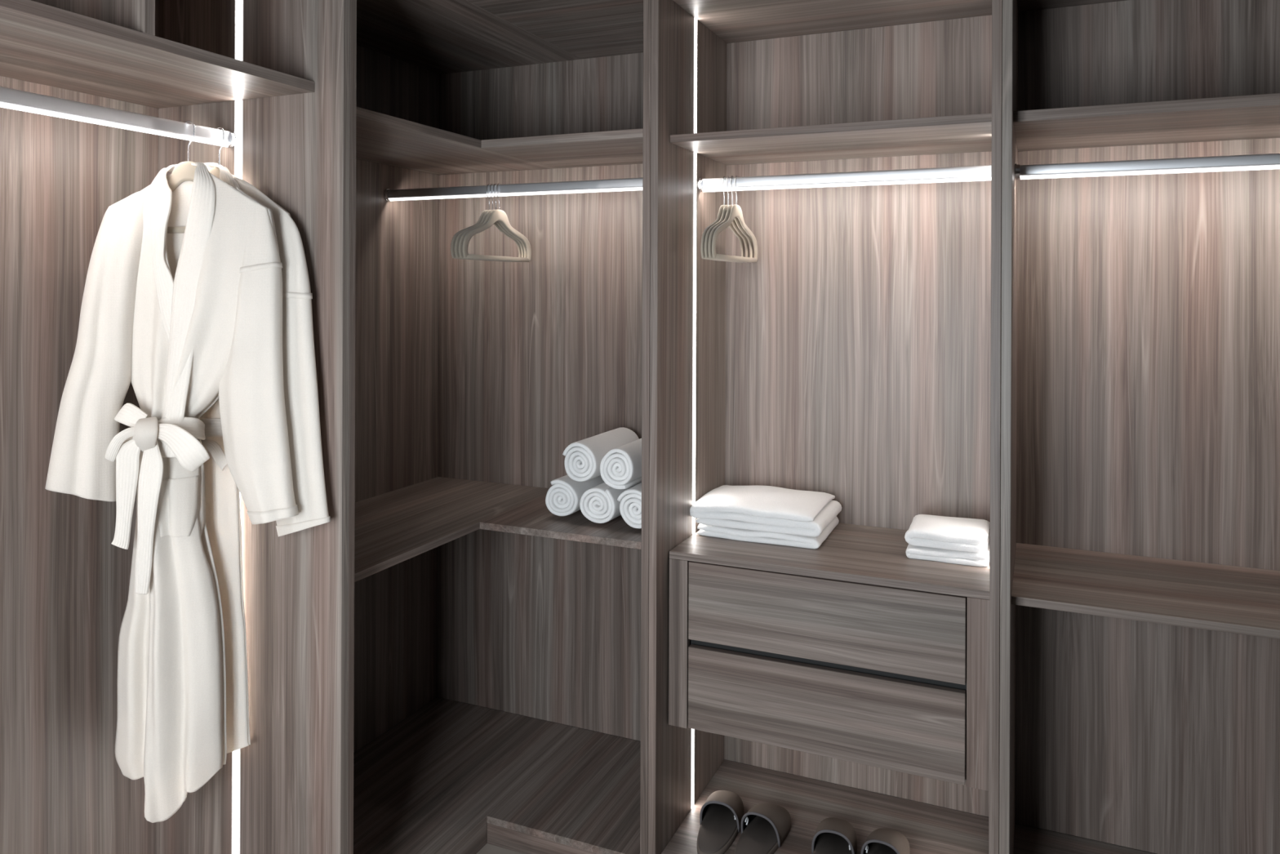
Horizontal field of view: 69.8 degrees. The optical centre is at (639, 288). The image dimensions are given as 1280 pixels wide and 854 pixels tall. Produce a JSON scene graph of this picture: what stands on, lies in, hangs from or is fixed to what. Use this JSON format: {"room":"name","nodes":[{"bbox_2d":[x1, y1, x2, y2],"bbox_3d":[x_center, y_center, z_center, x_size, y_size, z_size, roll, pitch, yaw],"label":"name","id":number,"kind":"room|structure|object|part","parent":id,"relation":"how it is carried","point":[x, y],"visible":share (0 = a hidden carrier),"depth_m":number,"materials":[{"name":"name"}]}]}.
{"room":"walk-in closet","nodes":[
{"label":"walk-in closet","id":0,"kind":"room"},
{"bbox_2d":[355,697,436,752],"bbox_3d":[-1.445,0.380,1.894,0.040,2.425,3.365,0,0,23],"label":"wall","id":1,"kind":"structure","parent":0,"point":[436,697],"depth_m":3.20,"materials":[{"name":"grey paint"}]},
{"bbox_2d":[476,822,522,853],"bbox_3d":[0.354,1.624,1.129,3.950,0.050,3.400,0,0,23],"label":"floor","id":2,"kind":"structure","parent":0,"point":[487,848],"depth_m":2.61,"materials":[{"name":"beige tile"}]},
{"bbox_2d":[0,0,350,853],"bbox_3d":[-1.217,0.386,1.604,0.605,2.415,1.358,0,0,23],"label":"bay","id":3,"kind":"object","parent":2,"relation":"on","point":[97,97],"visible":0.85,"depth_m":2.11,"materials":[{"name":"brown wood"}]},
{"bbox_3d":[-1.488,0.345,1.722,0.012,2.336,1.315,0,0,23],"label":"panel","id":4,"kind":"part","parent":3,"relation":"part of","materials":[{"name":"brown wood"}]},
{"bbox_2d":[0,102,228,146],"bbox_3d":[-1.254,-0.349,1.621,0.015,0.014,1.289,0,0,23],"label":"light","id":5,"kind":"object","parent":3,"relation":"attached to","point":[63,110],"depth_m":1.95,"materials":[{"name":"white plastic"}]},
{"bbox_3d":[-1.253,-0.365,1.621,0.017,0.031,1.315,0,0,23],"label":"hanging rail","id":6,"kind":"part","parent":3,"relation":"part of","materials":[{"name":"metal"}]},
{"bbox_2d":[0,0,315,108],"bbox_3d":[-1.246,-0.468,1.618,0.509,0.024,1.315,0,0,23],"label":"shelf","id":7,"kind":"object","parent":3,"relation":"attached to","point":[44,47],"depth_m":1.90,"materials":[{"name":"brown wood"}]},
{"bbox_2d":[44,162,298,822],"bbox_3d":[-1.026,0.443,2.052,0.545,1.465,0.166,0,0,5],"label":"bathrobe","id":8,"kind":"object","parent":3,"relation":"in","point":[193,319],"visible":1,"depth_m":2.04,"materials":[{"name":"white fabric"}]},
{"bbox_3d":[-1.095,0.420,2.064,0.206,1.360,0.087,0,0,-1],"label":"panel","id":9,"kind":"part","parent":8,"relation":"part of","materials":[{"name":"white fabric"}]},
{"bbox_3d":[-0.953,0.446,2.058,0.282,1.458,0.084,0,0,-5],"label":"panel","id":10,"kind":"part","parent":8,"relation":"part of","materials":[{"name":"white fabric"}]},
{"bbox_3d":[-0.999,0.416,2.098,0.392,1.369,0.070,0,0,6],"label":"panel","id":11,"kind":"part","parent":8,"relation":"part of","materials":[{"name":"white fabric"}]},
{"bbox_2d":[167,120,196,233],"bbox_3d":[-1.036,-0.237,2.105,0.330,0.297,0.009,0,0,6],"label":"clothes hanger","id":12,"kind":"object","parent":3,"relation":"hanging from","point":[183,171],"visible":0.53,"depth_m":2.10,"materials":[{"name":"beige plastic"}]},
{"bbox_2d":[208,126,230,178],"bbox_3d":[-1.002,-0.237,2.184,0.330,0.297,0.009,0,0,23],"label":"clothes hanger","id":13,"kind":"object","parent":3,"relation":"hanging from","point":[215,171],"visible":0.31,"depth_m":2.18,"materials":[{"name":"beige plastic"}]},
{"bbox_2d":[199,162,330,753],"bbox_3d":[-0.954,0.424,2.148,0.562,1.455,0.094,0,0,23],"label":"bathrobe","id":14,"kind":"object","parent":13,"relation":"hanging from","point":[223,512],"visible":0.39,"depth_m":2.09,"materials":[{"name":"white fabric"}]},
{"bbox_3d":[-0.963,0.445,2.153,0.367,1.412,0.033,0,0,23],"label":"panel","id":15,"kind":"part","parent":14,"relation":"part of","materials":[{"name":"white fabric"}]},
{"bbox_3d":[-0.952,0.427,2.178,0.367,1.448,0.032,0,0,23],"label":"panel","id":16,"kind":"part","parent":14,"relation":"part of","materials":[{"name":"white fabric"}]},
{"bbox_3d":[-0.950,0.387,2.217,0.605,2.415,0.021,0,0,23],"label":"panel","id":17,"kind":"part","parent":3,"relation":"part of","materials":[{"name":"brown wood"}]},
{"bbox_2d":[346,0,651,853],"bbox_3d":[-0.481,0.389,2.666,1.107,2.415,1.175,0,0,23],"label":"bay","id":18,"kind":"object","parent":2,"relation":"on","point":[524,608],"visible":0.45,"depth_m":3.14,"materials":[{"name":"brown wood"}]},
{"bbox_3d":[-0.936,0.387,2.235,0.593,2.415,0.021,0,0,23],"label":"panel","id":19,"kind":"part","parent":18,"relation":"part of","materials":[{"name":"brown wood"}]},
{"bbox_3d":[-0.981,0.347,2.889,0.012,2.336,1.141,0,0,23],"label":"panel","id":20,"kind":"part","parent":18,"relation":"part of","materials":[{"name":"brown wood"}]},
{"bbox_2d":[354,476,549,582],"bbox_3d":[-0.744,0.709,2.785,0.509,0.021,1.141,0,0,23],"label":"shelf","id":21,"kind":"object","parent":18,"relation":"attached to","point":[395,524],"depth_m":2.87,"materials":[{"name":"brown wood"}]},
{"bbox_2d":[355,106,559,174],"bbox_3d":[-0.739,-0.435,2.785,0.509,0.024,1.141,0,0,23],"label":"shelf","id":22,"kind":"object","parent":18,"relation":"attached to","point":[386,142],"depth_m":2.85,"materials":[{"name":"brown wood"}]},
{"bbox_3d":[-0.709,1.526,2.768,0.593,0.020,1.141,0,0,23],"label":"panel","id":23,"kind":"part","parent":18,"relation":"part of","materials":[{"name":"brown wood"}]},
{"bbox_3d":[-0.700,-0.808,2.768,0.593,0.024,1.141,0,0,23],"label":"panel","id":24,"kind":"part","parent":18,"relation":"part of","materials":[{"name":"brown wood"}]},
{"bbox_2d":[450,183,521,262],"bbox_3d":[-0.489,-0.216,2.977,0.010,0.250,0.413,0,0,24],"label":"clothes hanger","id":25,"kind":"object","parent":18,"relation":"hanging from","point":[453,241],"visible":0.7,"depth_m":2.93,"materials":[{"name":"beige plastic"}]},
{"bbox_2d":[454,183,524,262],"bbox_3d":[-0.477,-0.216,2.972,0.010,0.250,0.413,0,0,24],"label":"clothes hanger","id":26,"kind":"object","parent":18,"relation":"hanging from","point":[457,240],"visible":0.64,"depth_m":2.92,"materials":[{"name":"beige plastic"}]},
{"bbox_2d":[458,182,527,262],"bbox_3d":[-0.466,-0.216,2.967,0.010,0.250,0.413,0,0,23],"label":"clothes hanger","id":27,"kind":"object","parent":18,"relation":"hanging from","point":[461,239],"visible":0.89,"depth_m":2.92,"materials":[{"name":"beige plastic"}]},
{"bbox_2d":[462,182,531,262],"bbox_3d":[-0.454,-0.216,2.962,0.009,0.250,0.413,0,0,23],"label":"clothes hanger","id":28,"kind":"object","parent":18,"relation":"hanging from","point":[496,215],"visible":1,"depth_m":2.95,"materials":[{"name":"beige plastic"}]},
{"bbox_3d":[-0.371,-0.321,2.926,1.073,0.030,0.017,0,0,23],"label":"hanging rail","id":29,"kind":"part","parent":18,"relation":"part of","materials":[{"name":"metal"}]},
{"bbox_2d":[389,187,642,200],"bbox_3d":[-0.370,-0.305,2.927,1.047,0.014,0.015,0,0,23],"label":"light","id":30,"kind":"object","parent":18,"relation":"attached to","point":[452,193],"depth_m":2.98,"materials":[{"name":"white plastic"}]},
{"bbox_3d":[-0.254,0.350,3.201,1.073,2.336,0.012,0,0,23],"label":"panel","id":31,"kind":"part","parent":18,"relation":"part of","materials":[{"name":"brown wood"}]},
{"bbox_3d":[-0.140,-0.806,2.711,0.480,0.024,0.800,0,0,23],"label":"panel","id":32,"kind":"part","parent":18,"relation":"part of","materials":[{"name":"brown wood"}]},
{"bbox_2d":[480,494,641,549],"bbox_3d":[-0.123,0.711,2.866,0.564,0.021,0.496,0,0,23],"label":"shelf","id":33,"kind":"object","parent":18,"relation":"attached to","point":[530,517],"depth_m":2.72,"materials":[{"name":"brown wood"}]},
{"bbox_2d":[480,128,643,168],"bbox_3d":[-0.119,-0.432,2.866,0.564,0.024,0.496,0,0,23],"label":"shelf","id":34,"kind":"object","parent":18,"relation":"attached to","point":[619,148],"depth_m":2.77,"materials":[{"name":"brown wood"}]},
{"bbox_3d":[-0.105,1.529,2.812,0.480,0.020,0.580,0,0,23],"label":"panel","id":35,"kind":"part","parent":18,"relation":"part of","materials":[{"name":"brown wood"}]},
{"bbox_2d":[545,475,604,515],"bbox_3d":[-0.181,0.633,2.902,0.115,0.113,0.298,0,0,23],"label":"roll","id":36,"kind":"object","parent":18,"relation":"on","point":[563,497],"visible":0.68,"depth_m":2.77,"materials":[{"name":"white fabric"}]},
{"bbox_2d":[562,426,639,481],"bbox_3d":[-0.115,0.519,2.901,0.117,0.118,0.347,0,0,23],"label":"roll","id":37,"kind":"object","parent":36,"relation":"on","point":[583,459],"visible":0.83,"depth_m":2.76,"materials":[{"name":"white fabric"}]},
{"bbox_2d":[579,481,641,523],"bbox_3d":[-0.066,0.639,2.844,0.120,0.105,0.313,0,0,23],"label":"roll","id":38,"kind":"object","parent":18,"relation":"on","point":[599,504],"visible":0.55,"depth_m":2.71,"materials":[{"name":"white fabric"}]},
{"bbox_2d":[617,482,641,528],"bbox_3d":[0.048,0.635,2.789,0.119,0.113,0.322,0,0,23],"label":"roll","id":39,"kind":"object","parent":18,"relation":"on","point":[630,505],"visible":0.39,"depth_m":2.65,"materials":[{"name":"white fabric"}]},
{"bbox_2d":[600,438,641,488],"bbox_3d":[-0.005,0.526,2.826,0.111,0.121,0.337,0,0,23],"label":"roll","id":40,"kind":"object","parent":39,"relation":"on","point":[620,468],"visible":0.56,"depth_m":2.68,"materials":[{"name":"white fabric"}]},
{"bbox_3d":[0.132,0.391,2.717,0.022,2.415,0.592,0,0,23],"label":"panel","id":41,"kind":"part","parent":18,"relation":"part of","materials":[{"name":"brown wood"}]},
{"bbox_2d":[648,0,1002,853],"bbox_3d":[0.541,0.393,2.539,0.870,2.415,0.592,0,0,23],"label":"bay","id":42,"kind":"object","parent":2,"relation":"on","point":[857,361],"visible":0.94,"depth_m":2.73,"materials":[{"name":"brown wood"}]},
{"bbox_3d":[0.150,0.391,2.703,0.022,2.415,0.580,0,0,23],"label":"panel","id":43,"kind":"part","parent":42,"relation":"part of","materials":[{"name":"brown wood"}]},
{"bbox_2d":[697,790,743,853],"bbox_3d":[0.224,1.475,2.579,0.115,0.089,0.295,0,0,17],"label":"slipper","id":44,"kind":"object","parent":42,"relation":"on","point":[721,815],"visible":0.98,"depth_m":2.57,"materials":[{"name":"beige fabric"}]},
{"bbox_2d":[700,176,744,262],"bbox_3d":[0.248,-0.206,2.697,0.009,0.250,0.413,0,0,23],"label":"clothes hanger","id":45,"kind":"object","parent":42,"relation":"hanging from","point":[720,211],"visible":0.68,"depth_m":2.66,"materials":[{"name":"beige plastic"}]},
{"bbox_2d":[704,175,749,262],"bbox_3d":[0.259,-0.206,2.692,0.010,0.250,0.413,0,0,23],"label":"clothes hanger","id":46,"kind":"object","parent":42,"relation":"hanging from","point":[725,208],"visible":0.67,"depth_m":2.66,"materials":[{"name":"beige plastic"}]},
{"bbox_2d":[707,175,753,262],"bbox_3d":[0.271,-0.206,2.687,0.010,0.250,0.413,0,0,24],"label":"clothes hanger","id":47,"kind":"object","parent":42,"relation":"hanging from","point":[728,211],"visible":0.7,"depth_m":2.66,"materials":[{"name":"beige plastic"}]},
{"bbox_2d":[711,175,758,262],"bbox_3d":[0.282,-0.206,2.682,0.010,0.250,0.413,0,0,24],"label":"clothes hanger","id":48,"kind":"object","parent":42,"relation":"hanging from","point":[735,211],"visible":1,"depth_m":2.66,"materials":[{"name":"beige plastic"}]},
{"bbox_2d":[733,802,791,853],"bbox_3d":[0.331,1.476,2.521,0.115,0.089,0.295,0,0,29],"label":"slipper","id":49,"kind":"object","parent":42,"relation":"on","point":[765,826],"visible":1,"depth_m":2.52,"materials":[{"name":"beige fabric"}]},
{"bbox_3d":[0.535,1.531,2.534,0.826,0.020,0.580,0,0,23],"label":"panel","id":50,"kind":"part","parent":42,"relation":"part of","materials":[{"name":"brown wood"}]},
{"bbox_2d":[668,523,990,791],"bbox_3d":[0.554,0.956,2.571,0.821,0.475,0.496,0,0,23],"label":"chest","id":51,"kind":"object","parent":42,"relation":"attached to","point":[851,647],"visible":0.77,"depth_m":2.34,"materials":[{"name":"brown wood"}]},
{"bbox_2d":[697,515,839,549],"bbox_3d":[0.385,0.699,2.726,0.360,0.037,0.293,0,0,23],"label":"folded towel","id":52,"kind":"object","parent":51,"relation":"on","point":[795,540],"visible":0.46,"depth_m":2.60,"materials":[{"name":"white fabric"}]},
{"bbox_2d":[689,484,841,537],"bbox_3d":[0.378,0.644,2.731,0.392,0.080,0.309,0,0,23],"label":"folded towel","id":53,"kind":"object","parent":52,"relation":"on","point":[767,508],"visible":1,"depth_m":2.63,"materials":[{"name":"white fabric"}]},
{"bbox_3d":[0.459,1.081,2.354,0.709,0.220,0.022,0,0,23],"label":"drawer","id":54,"kind":"part","parent":51,"relation":"part of","materials":[{"name":"brown wood"}]},
{"bbox_3d":[0.460,0.846,2.354,0.709,0.210,0.022,0,0,23],"label":"drawer","id":55,"kind":"part","parent":51,"relation":"part of","materials":[{"name":"brown wood"}]},
{"bbox_2d":[905,539,990,566],"bbox_3d":[0.844,0.701,2.503,0.214,0.036,0.217,0,0,23],"label":"folded towel","id":56,"kind":"object","parent":51,"relation":"on","point":[962,557],"visible":0.47,"depth_m":2.41,"materials":[{"name":"white fabric"}]},
{"bbox_2d":[904,514,990,552],"bbox_3d":[0.842,0.658,2.507,0.210,0.054,0.213,0,0,23],"label":"folded towel","id":57,"kind":"object","parent":56,"relation":"on","point":[951,533],"visible":0.99,"depth_m":2.43,"materials":[{"name":"white fabric"}]},
{"bbox_2d":[670,112,991,164],"bbox_3d":[0.559,-0.408,2.572,0.826,0.021,0.496,0,0,23],"label":"shelf","id":58,"kind":"object","parent":42,"relation":"attached to","point":[968,135],"depth_m":2.51,"materials":[{"name":"brown wood"}]},
{"bbox_3d":[0.545,-0.803,2.535,0.826,0.024,0.576,0,0,23],"label":"panel","id":59,"kind":"part","parent":42,"relation":"part of","materials":[{"name":"brown wood"}]},
{"bbox_2d":[811,817,857,853],"bbox_3d":[0.514,1.476,2.444,0.115,0.089,0.295,0,0,19],"label":"slipper","id":60,"kind":"object","parent":42,"relation":"on","point":[833,835],"visible":1,"depth_m":2.46,"materials":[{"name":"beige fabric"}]},
{"bbox_3d":[0.555,-0.309,2.564,0.826,0.032,0.017,0,0,23],"label":"hanging rail","id":61,"kind":"part","parent":42,"relation":"part of","materials":[{"name":"metal"}]},
{"bbox_2d":[702,177,991,191],"bbox_3d":[0.556,-0.292,2.565,0.800,0.014,0.015,0,0,23],"label":"light","id":62,"kind":"object","parent":42,"relation":"attached to","point":[780,183],"depth_m":2.58,"materials":[{"name":"white plastic"}]},
{"bbox_2d":[860,827,910,853],"bbox_3d":[0.634,1.477,2.398,0.115,0.089,0.295,0,0,26],"label":"slipper","id":63,"kind":"object","parent":42,"relation":"on","point":[880,841],"visible":1,"depth_m":2.43,"materials":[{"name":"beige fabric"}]},
{"bbox_3d":[0.928,0.394,2.365,0.022,2.415,0.580,0,0,23],"label":"panel","id":64,"kind":"part","parent":42,"relation":"part of","materials":[{"name":"brown wood"}]},
{"bbox_2d":[999,0,1279,853],"bbox_3d":[1.361,0.396,2.183,0.917,2.415,0.592,0,0,23],"label":"bay","id":65,"kind":"object","parent":2,"relation":"on","point":[1140,536],"visible":1,"depth_m":2.46,"materials":[{"name":"brown wood"}]},
{"bbox_3d":[0.948,0.394,2.356,0.022,2.415,0.580,0,0,23],"label":"panel","id":66,"kind":"part","parent":65,"relation":"part of","materials":[{"name":"brown wood"}]},
{"bbox_3d":[1.364,-0.800,2.179,0.873,0.024,0.576,0,0,23],"label":"panel","id":67,"kind":"part","parent":65,"relation":"part of","materials":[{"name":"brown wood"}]},
{"bbox_3d":[1.354,1.534,2.177,0.873,0.020,0.580,0,0,23],"label":"panel","id":68,"kind":"part","parent":65,"relation":"part of","materials":[{"name":"brown wood"}]},
{"bbox_2d":[1011,542,1279,639],"bbox_3d":[1.374,0.735,2.216,0.873,0.020,0.496,0,0,23],"label":"shelf","id":69,"kind":"object","parent":65,"relation":"attached to","point":[1228,595],"depth_m":2.23,"materials":[{"name":"brown wood"}]},
{"bbox_2d":[1013,93,1279,151],"bbox_3d":[1.378,-0.404,2.216,0.873,0.026,0.496,0,0,23],"label":"shelf","id":70,"kind":"object","parent":65,"relation":"attached to","point":[1248,120],"depth_m":2.20,"materials":[{"name":"brown wood"}]},
{"bbox_3d":[1.345,-0.295,2.139,0.873,0.028,0.017,0,0,23],"label":"hanging rail","id":71,"kind":"part","parent":65,"relation":"part of","materials":[{"name":"metal"}]},
{"bbox_2d":[1020,164,1279,179],"bbox_3d":[1.345,-0.280,2.140,0.847,0.014,0.015,0,0,23],"label":"light","id":72,"kind":"object","parent":65,"relation":"attached to","point":[1056,171],"depth_m":2.21,"materials":[{"name":"white plastic"}]},
{"bbox_2d":[437,78,1155,853],"bbox_3d":[1.031,0.390,2.674,3.950,2.425,0.040,0,0,23],"label":"wall","id":73,"kind":"structure","parent":0,"point":[439,78],"depth_m":3.20,"materials":[{"name":"grey paint"}]}
]}

